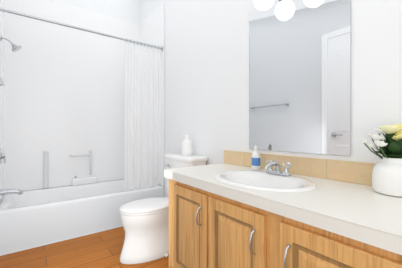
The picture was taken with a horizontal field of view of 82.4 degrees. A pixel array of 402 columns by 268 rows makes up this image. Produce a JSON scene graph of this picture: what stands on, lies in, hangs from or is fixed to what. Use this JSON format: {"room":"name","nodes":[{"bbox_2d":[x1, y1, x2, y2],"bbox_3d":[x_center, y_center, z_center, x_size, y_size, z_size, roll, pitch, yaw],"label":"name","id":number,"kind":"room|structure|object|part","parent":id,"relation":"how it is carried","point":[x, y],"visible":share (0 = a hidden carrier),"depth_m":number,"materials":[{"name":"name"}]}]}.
{"room":"bathroom","nodes":[
{"label":"bathroom","id":0,"kind":"room"},
{"bbox_2d":[27,0,140,190],"bbox_3d":[-1.596,-0.539,2.971,1.660,3.120,0.100,0,0,-37],"label":"wall","id":1,"kind":"structure","parent":0,"point":[128,10],"depth_m":3.20,"materials":[{"name":"white paint"}]},
{"bbox_2d":[0,227,168,267],"bbox_3d":[-0.261,1.051,1.262,1.760,0.060,4.436,0,0,-37],"label":"floor","id":2,"kind":"structure","parent":0,"point":[102,249],"depth_m":1.91,"materials":[{"name":"brown wood"}]},
{"bbox_2d":[0,0,163,255],"bbox_3d":[-1.296,-0.289,2.652,1.556,2.620,0.765,0,0,-37],"label":"bathtub","id":3,"kind":"object","parent":2,"relation":"on","point":[62,106],"visible":0.92,"depth_m":2.74,"materials":[{"name":"white plastic"}]},
{"bbox_2d":[0,148,5,164],"bbox_3d":[-1.887,0.221,2.193,0.038,0.150,0.150,0,0,-37],"label":"handle","id":4,"kind":"object","parent":3,"relation":"in","point":[2,156],"depth_m":2.17,"materials":[{"name":"silver metal"}]},
{"bbox_3d":[-1.868,-0.890,2.207,0.087,0.047,0.016,0,0,-37],"label":"shower head mounted arm","id":5,"kind":"part","parent":3,"relation":"part of"},
{"bbox_2d":[0,188,23,195],"bbox_3d":[-1.835,0.576,2.232,0.168,0.071,0.052,0,0,-37],"label":"faucet","id":6,"kind":"object","parent":3,"relation":"in","point":[6,191],"depth_m":2.21,"materials":[{"name":"silver metal"}]},
{"bbox_2d":[119,153,207,263],"bbox_3d":[-0.368,0.616,2.070,0.745,0.811,0.498,0,0,-37],"label":"toilet","id":7,"kind":"object","parent":2,"relation":"on","point":[145,223],"visible":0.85,"depth_m":1.87,"materials":[{"name":"white ceramic"}]},
{"bbox_3d":[-0.467,0.620,1.996,0.468,0.028,0.340,0,0,-37],"label":"lid","id":8,"kind":"part","parent":7,"relation":"part of","materials":[{"name":"white plastic"}]},
{"bbox_3d":[-0.440,0.838,2.003,0.550,0.364,0.345,0,0,-37],"label":"bowl","id":9,"kind":"part","parent":7,"relation":"part of","materials":[{"name":"white ceramic"}]},
{"bbox_3d":[-0.158,0.233,2.226,0.223,0.044,0.498,0,0,-37],"label":"tank lid","id":10,"kind":"part","parent":7,"relation":"part of","materials":[{"name":"white ceramic"}]},
{"bbox_2d":[182,135,191,154],"bbox_3d":[-0.134,0.116,2.200,0.100,0.188,0.100,0,0,-37],"label":"bottle","id":11,"kind":"object","parent":7,"relation":"on","point":[186,146],"visible":1,"depth_m":2.16,"materials":[{"name":"white plastic"}]},
{"bbox_2d":[164,174,401,267],"bbox_3d":[0.511,0.662,1.023,0.601,0.718,1.806,0,0,-37],"label":"bathroom vanity","id":12,"kind":"object","parent":2,"relation":"on","point":[234,210],"depth_m":0.99,"materials":[{"name":"brown wood"}]},
{"bbox_3d":[-0.075,0.611,1.379,0.019,0.550,0.366,0,0,-37],"label":"door","id":13,"kind":"part","parent":12,"relation":"part of","materials":[{"name":"brown wood"}]},
{"bbox_3d":[-0.013,0.456,1.254,0.037,0.110,0.011,0,0,-37],"label":"door handle","id":14,"kind":"part","parent":12,"relation":"part of","materials":[{"name":"silver metal"}]},
{"bbox_3d":[0.152,0.611,1.074,0.019,0.550,0.360,0,0,-37],"label":"door","id":15,"kind":"part","parent":12,"relation":"part of","materials":[{"name":"brown wood"}]},
{"bbox_3d":[0.212,0.456,0.951,0.037,0.110,0.011,0,0,-37],"label":"door handle","id":16,"kind":"part","parent":12,"relation":"part of","materials":[{"name":"silver metal"}]},
{"bbox_2d":[164,162,401,249],"bbox_3d":[0.521,0.279,1.030,0.578,0.052,1.830,0,0,-37],"label":"countertop","id":17,"kind":"structure","parent":12,"relation":"on","point":[354,207],"depth_m":0.83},
{"bbox_2d":[252,145,259,169],"bbox_3d":[0.376,0.168,1.570,0.058,0.169,0.059,0,0,-37],"label":"soap bottle","id":18,"kind":"object","parent":17,"relation":"on","point":[255,159],"visible":1,"depth_m":1.55,"materials":[{"name":"white plastic"}]},
{"bbox_2d":[196,166,335,197],"bbox_3d":[0.319,0.310,1.235,0.436,0.141,0.570,0,0,-37],"label":"sink","id":19,"kind":"object","parent":17,"relation":"in","point":[278,185],"depth_m":1.25,"materials":[{"name":"white ceramic"}]},
{"bbox_2d":[264,158,291,173],"bbox_3d":[0.414,0.198,1.318,0.146,0.084,0.156,0,0,-37],"label":"faucet","id":20,"kind":"object","parent":17,"relation":"on","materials":[{"name":"silver metal"}]},
{"bbox_2d":[360,124,401,196],"bbox_3d":[0.799,0.107,0.950,0.179,0.291,0.210,0,0,-37],"label":"vase","id":21,"kind":"object","parent":17,"relation":"on","point":[387,175],"visible":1,"depth_m":0.93,"materials":[{"name":"white ceramic"}]},
{"bbox_3d":[0.708,0.033,0.992,0.035,0.023,0.035,0,0,-37],"label":"flower","id":22,"kind":"part","parent":21,"relation":"part of","materials":[{"name":"white plant"}]},
{"bbox_3d":[0.731,0.051,0.981,0.044,0.026,0.046,0,0,-37],"label":"flower","id":23,"kind":"part","parent":21,"relation":"part of","materials":[{"name":"white plant"}]},
{"bbox_3d":[0.744,0.083,0.979,0.049,0.081,0.072,0,0,-37],"label":"stem","id":24,"kind":"part","parent":21,"relation":"part of","materials":[{"name":"green plant"}]},
{"bbox_3d":[0.734,0.018,0.957,0.047,0.028,0.052,0,0,-37],"label":"flower","id":25,"kind":"part","parent":21,"relation":"part of","materials":[{"name":"white plant"}]},
{"bbox_3d":[0.755,-0.009,0.971,0.039,0.021,0.042,0,0,-37],"label":"flower","id":26,"kind":"part","parent":21,"relation":"part of","materials":[{"name":"white plant"}]},
{"bbox_3d":[0.758,0.092,0.973,0.040,0.063,0.055,0,0,-37],"label":"stem","id":27,"kind":"part","parent":21,"relation":"part of","materials":[{"name":"green plant"}]},
{"bbox_3d":[0.770,0.073,0.986,0.020,0.100,0.060,0,0,-37],"label":"stem","id":28,"kind":"part","parent":21,"relation":"part of","materials":[{"name":"green plant"}]},
{"bbox_3d":[0.728,0.042,0.931,0.042,0.027,0.049,0,0,-37],"label":"flower","id":29,"kind":"part","parent":21,"relation":"part of","materials":[{"name":"white plant"}]},
{"bbox_3d":[0.756,0.088,0.940,0.065,0.071,0.026,0,0,-37],"label":"stem","id":30,"kind":"part","parent":21,"relation":"part of","materials":[{"name":"green plant"}]},
{"bbox_3d":[0.784,-0.014,0.953,0.082,0.039,0.082,0,0,-37],"label":"flower","id":31,"kind":"part","parent":21,"relation":"part of","materials":[{"name":"beige plant"}]},
{"bbox_3d":[0.792,0.060,0.954,0.022,0.125,0.013,0,0,-37],"label":"stem","id":32,"kind":"part","parent":21,"relation":"part of","materials":[{"name":"green plant"}]},
{"bbox_3d":[0.830,0.005,0.950,0.094,0.044,0.094,0,0,-37],"label":"flower","id":33,"kind":"part","parent":21,"relation":"part of","materials":[{"name":"yellow plant"}]},
{"bbox_3d":[0.802,0.019,0.908,0.077,0.039,0.077,0,0,-37],"label":"flower","id":34,"kind":"part","parent":21,"relation":"part of","materials":[{"name":"yellow plant"}]},
{"bbox_3d":[0.804,0.077,0.924,0.032,0.092,0.033,0,0,-37],"label":"stem","id":35,"kind":"part","parent":21,"relation":"part of","materials":[{"name":"green plant"}]},
{"bbox_3d":[0.309,0.456,0.822,0.037,0.110,0.011,0,0,-37],"label":"door handle","id":36,"kind":"part","parent":12,"relation":"part of","materials":[{"name":"silver metal"}]},
{"bbox_3d":[0.412,0.611,0.725,0.019,0.550,0.370,0,0,-37],"label":"door","id":37,"kind":"part","parent":12,"relation":"part of","materials":[{"name":"brown wood"}]},
{"bbox_2d":[141,0,401,197],"bbox_3d":[0.405,-0.539,1.757,0.100,3.120,4.436,0,0,-37],"label":"wall","id":38,"kind":"structure","parent":0,"point":[206,76],"depth_m":1.89,"materials":[{"name":"white paint"}]},
{"bbox_2d":[254,0,273,10],"bbox_3d":[0.551,-0.936,1.320,0.185,0.286,0.700,0,0,-37],"label":"sconce","id":39,"kind":"object","parent":38,"relation":"attached to","point":[262,5],"visible":1,"depth_m":1.45,"materials":[{"name":"white glass"}]},
{"bbox_2d":[249,0,350,155],"bbox_3d":[0.566,-0.391,1.452,0.005,1.017,0.679,0,0,-37],"label":"mirror","id":40,"kind":"object","parent":38,"relation":"attached to","point":[299,75],"visible":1,"depth_m":1.39,"materials":[{"name":"clear glass"}]},
{"bbox_3d":[-0.927,-0.539,0.766,0.100,3.120,4.236,0,0,-37],"label":"wall","id":41,"kind":"structure","parent":0,"visible":0},
{"bbox_2d":[0,75,4,85],"bbox_3d":[-1.440,-0.394,1.602,0.073,0.030,0.650,0,0,-37],"label":"handle","id":42,"kind":"object","parent":41,"relation":"attached to","point":[2,82],"visible":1,"depth_m":1.75,"materials":[{"name":"silver metal"}]},
{"bbox_2d":[0,8,162,50],"bbox_3d":[-1.090,-1.039,2.375,1.531,0.059,0.060,0,0,-37],"label":"curtain rod","id":43,"kind":"object","parent":41,"relation":"attached to","point":[63,24],"visible":1,"depth_m":2.25,"materials":[{"name":"silver metal"}]},
{"bbox_2d":[124,38,160,189],"bbox_3d":[-0.676,-0.215,2.685,0.455,1.682,0.060,0,0,-37],"label":"shower curtain","id":44,"kind":"object","parent":43,"relation":"hanging from","point":[143,116],"visible":0.96,"depth_m":2.69,"materials":[{"name":"fabric"}]}
]}

